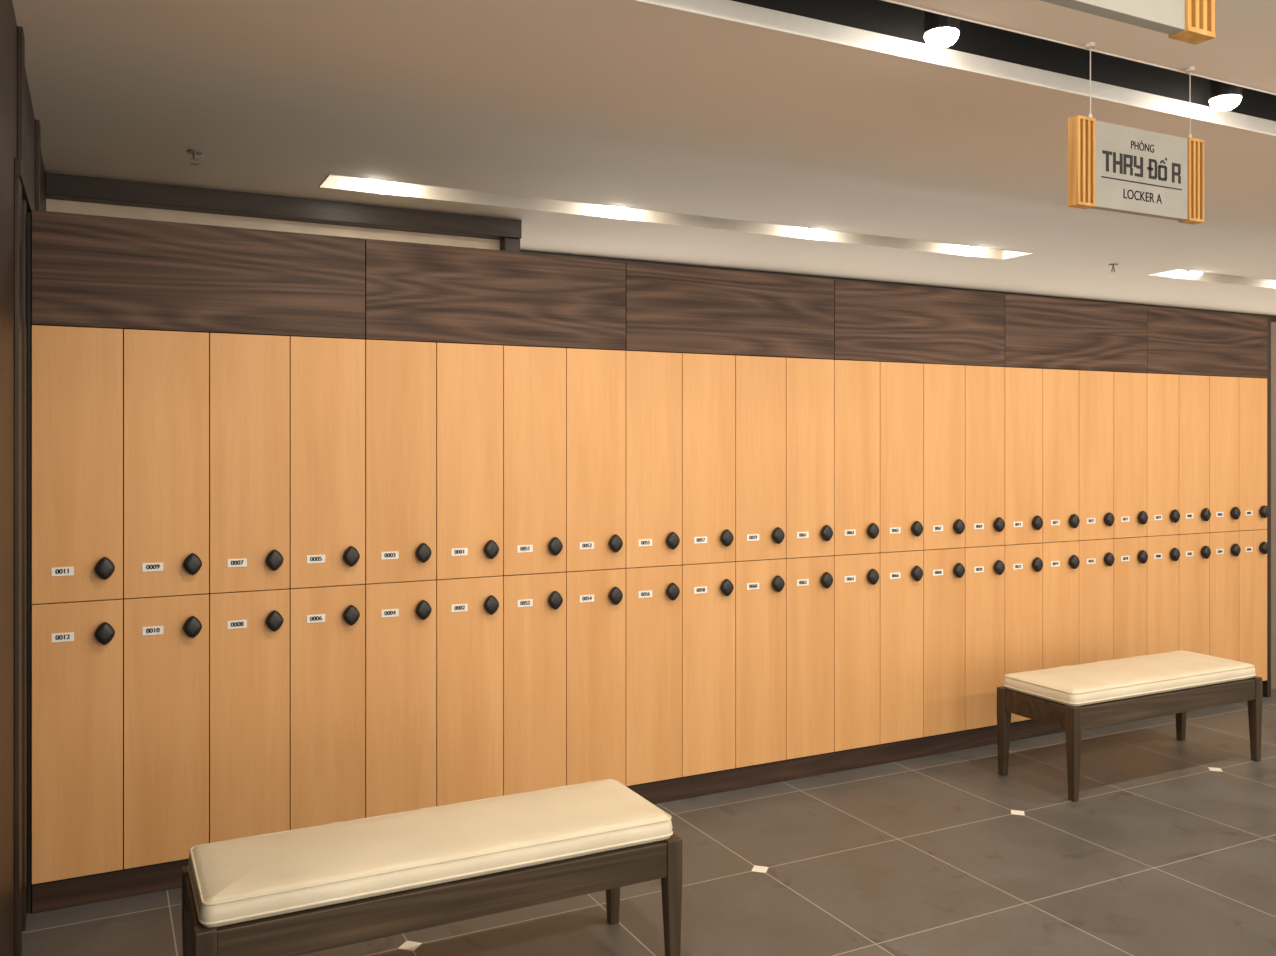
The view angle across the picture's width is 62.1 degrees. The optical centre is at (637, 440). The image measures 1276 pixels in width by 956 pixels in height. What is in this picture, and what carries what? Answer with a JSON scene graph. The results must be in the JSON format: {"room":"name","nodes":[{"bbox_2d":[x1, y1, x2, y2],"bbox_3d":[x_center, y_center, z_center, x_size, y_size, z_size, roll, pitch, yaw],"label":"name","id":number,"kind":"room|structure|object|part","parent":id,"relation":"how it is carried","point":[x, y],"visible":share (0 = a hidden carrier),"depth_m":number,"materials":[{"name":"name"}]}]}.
{"room":"changing room","nodes":[
{"label":"changing room","id":0,"kind":"room"},
{"bbox_2d":[0,0,45,955],"bbox_3d":[-1.944,0.150,3.224,0.120,2.700,5.020,0,0,-27],"label":"wall","id":1,"kind":"structure","parent":0,"point":[8,25],"depth_m":2.70,"materials":[{"name":"brown wood"}]},
{"bbox_2d":[14,26,40,955],"bbox_3d":[-2.010,0.150,3.505,0.018,2.700,1.220,0,0,-27],"label":"trim","id":2,"kind":"structure","parent":1,"relation":"attached to","point":[23,202],"depth_m":3.01,"materials":[{"name":"brown wood"}]},
{"bbox_2d":[46,199,499,249],"bbox_3d":[-1.749,0.150,5.367,2.175,2.700,0.100,0,0,-27],"label":"wall","id":3,"kind":"structure","parent":0,"point":[52,205],"depth_m":5.25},
{"bbox_2d":[45,173,521,251],"bbox_3d":[-1.832,0.150,5.627,2.265,2.700,0.840,0,0,-27],"label":"trim","id":4,"kind":"structure","parent":3,"relation":"attached to","point":[57,186],"depth_m":5.19,"materials":[{"name":"brown wood"}]},
{"bbox_2d":[12,0,1275,315],"bbox_3d":[2.822,-1.228,4.478,12.300,0.055,7.320,0,0,-27],"label":"ceiling","id":5,"kind":"structure","parent":0,"point":[621,103],"depth_m":4.04,"materials":[{"name":"paint"}]},
{"bbox_2d":[187,149,201,164],"bbox_3d":[-1.836,-1.173,4.390,0.060,0.054,0.060,0,0,-27],"label":"sprinkler","id":6,"kind":"object","parent":5,"relation":"attached to","point":[193,152],"depth_m":4.38,"materials":[{"name":"silver metal"}]},
{"bbox_2d":[318,174,1033,259],"bbox_3d":[0.511,-1.295,5.887,4.445,0.249,0.310,0,0,-27],"label":"track light","id":7,"kind":"object","parent":5,"relation":"in","point":[340,182],"depth_m":5.77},
{"bbox_2d":[632,0,1275,136],"bbox_3d":[2.931,-1.295,4.211,12.190,0.249,0.355,0,0,-27],"label":"track light","id":8,"kind":"object","parent":5,"relation":"in","point":[888,27],"depth_m":3.48,"materials":[{"name":"black metal"}]},
{"bbox_2d":[1108,264,1117,272],"bbox_3d":[3.228,-1.173,7.201,0.060,0.054,0.060,0,0,-27],"label":"sprinkler","id":9,"kind":"object","parent":5,"relation":"attached to","point":[1112,265],"depth_m":7.20,"materials":[{"name":"silver metal"}]},
{"bbox_2d":[1040,0,1215,44],"bbox_3d":[0.771,-0.963,1.792,0.580,0.475,0.040,0,0,-27],"label":"hanging sign","id":10,"kind":"object","parent":5,"relation":"hanging from","point":[1188,21],"visible":1,"depth_m":1.86,"materials":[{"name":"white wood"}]},
{"bbox_2d":[1068,42,1204,224],"bbox_3d":[1.558,-0.952,3.299,0.580,0.496,0.040,0,0,-27],"label":"hanging sign","id":11,"kind":"object","parent":5,"relation":"hanging from","point":[1112,167],"visible":1,"depth_m":3.27,"materials":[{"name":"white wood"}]},
{"bbox_2d":[1147,269,1275,288],"bbox_3d":[5.443,-1.295,8.405,3.900,0.249,0.310,0,0,-27],"label":"track light","id":12,"kind":"object","parent":5,"relation":"in","point":[1181,274],"depth_m":7.99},
{"bbox_2d":[22,688,1275,955],"bbox_3d":[2.822,1.540,4.478,12.300,0.080,7.320,0,0,-27],"label":"floor","id":13,"kind":"structure","parent":0,"point":[1160,852],"depth_m":3.70,"materials":[{"name":"tile"}]},
{"bbox_2d":[182,779,681,955],"bbox_3d":[-0.532,1.269,2.856,1.256,0.462,0.426,0,0,-27],"label":"upholstered bench","id":14,"kind":"object","parent":13,"relation":"on","point":[296,892],"visible":1,"depth_m":2.71,"materials":[{"name":"beige leather"}]},
{"bbox_3d":[-1.157,1.304,2.750,0.046,0.392,0.046,0,0,-27],"label":"leg","id":15,"kind":"part","parent":14,"relation":"part of","materials":[{"name":"brown wood"}]},
{"bbox_3d":[-0.984,1.304,2.411,0.046,0.392,0.046,0,0,-27],"label":"leg","id":16,"kind":"part","parent":14,"relation":"part of","materials":[{"name":"brown wood"}]},
{"bbox_3d":[-0.079,1.304,3.300,0.046,0.392,0.046,0,0,-27],"label":"leg","id":17,"kind":"part","parent":14,"relation":"part of","materials":[{"name":"brown wood"}]},
{"bbox_3d":[0.093,1.304,2.962,0.046,0.392,0.046,0,0,-27],"label":"leg","id":18,"kind":"part","parent":14,"relation":"part of","materials":[{"name":"brown wood"}]},
{"bbox_2d":[27,210,1270,913],"bbox_3d":[0.787,0.384,4.981,6.325,2.232,0.533,0,0,-27],"label":"lockers","id":19,"kind":"object","parent":13,"relation":"on","point":[321,529],"visible":1,"depth_m":4.14,"materials":[{"name":"brown wood"}]},
{"bbox_2d":[520,250,1275,321],"bbox_3d":[2.810,0.150,8.526,8.640,2.700,0.100,0,0,-27],"label":"wall","id":20,"kind":"structure","parent":13,"relation":"on","point":[1273,318],"depth_m":7.91,"materials":[{"name":"beige paint"}]},
{"bbox_2d":[997,650,1261,801],"bbox_3d":[2.271,1.269,4.870,1.256,0.462,0.426,0,0,-27],"label":"upholstered bench","id":21,"kind":"object","parent":13,"relation":"on","point":[1074,699],"visible":1,"depth_m":4.71,"materials":[{"name":"beige leather"}]},
{"bbox_3d":[1.645,1.304,4.764,0.046,0.392,0.046,0,0,-27],"label":"leg","id":22,"kind":"part","parent":21,"relation":"part of","materials":[{"name":"brown wood"}]},
{"bbox_3d":[1.818,1.304,4.426,0.046,0.392,0.046,0,0,-27],"label":"leg","id":23,"kind":"part","parent":21,"relation":"part of","materials":[{"name":"brown wood"}]},
{"bbox_2d":[1004,650,1254,705],"bbox_3d":[2.271,1.075,4.870,1.231,0.075,0.401,0,0,-27],"label":"cushion","id":24,"kind":"object","parent":21,"relation":"on","point":[1134,680],"depth_m":4.72,"materials":[{"name":"beige leather"}]},
{"bbox_3d":[2.723,1.304,5.315,0.046,0.392,0.046,0,0,-27],"label":"leg","id":25,"kind":"part","parent":21,"relation":"part of","materials":[{"name":"brown wood"}]},
{"bbox_3d":[2.896,1.304,4.976,0.046,0.392,0.046,0,0,-27],"label":"leg","id":26,"kind":"part","parent":21,"relation":"part of","materials":[{"name":"brown wood"}]},
{"bbox_2d":[1271,322,1275,688],"bbox_3d":[4.284,0.390,6.707,1.470,2.220,0.120,0,0,-27],"label":"wall","id":27,"kind":"structure","parent":0,"point":[1273,324],"depth_m":6.42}
]}

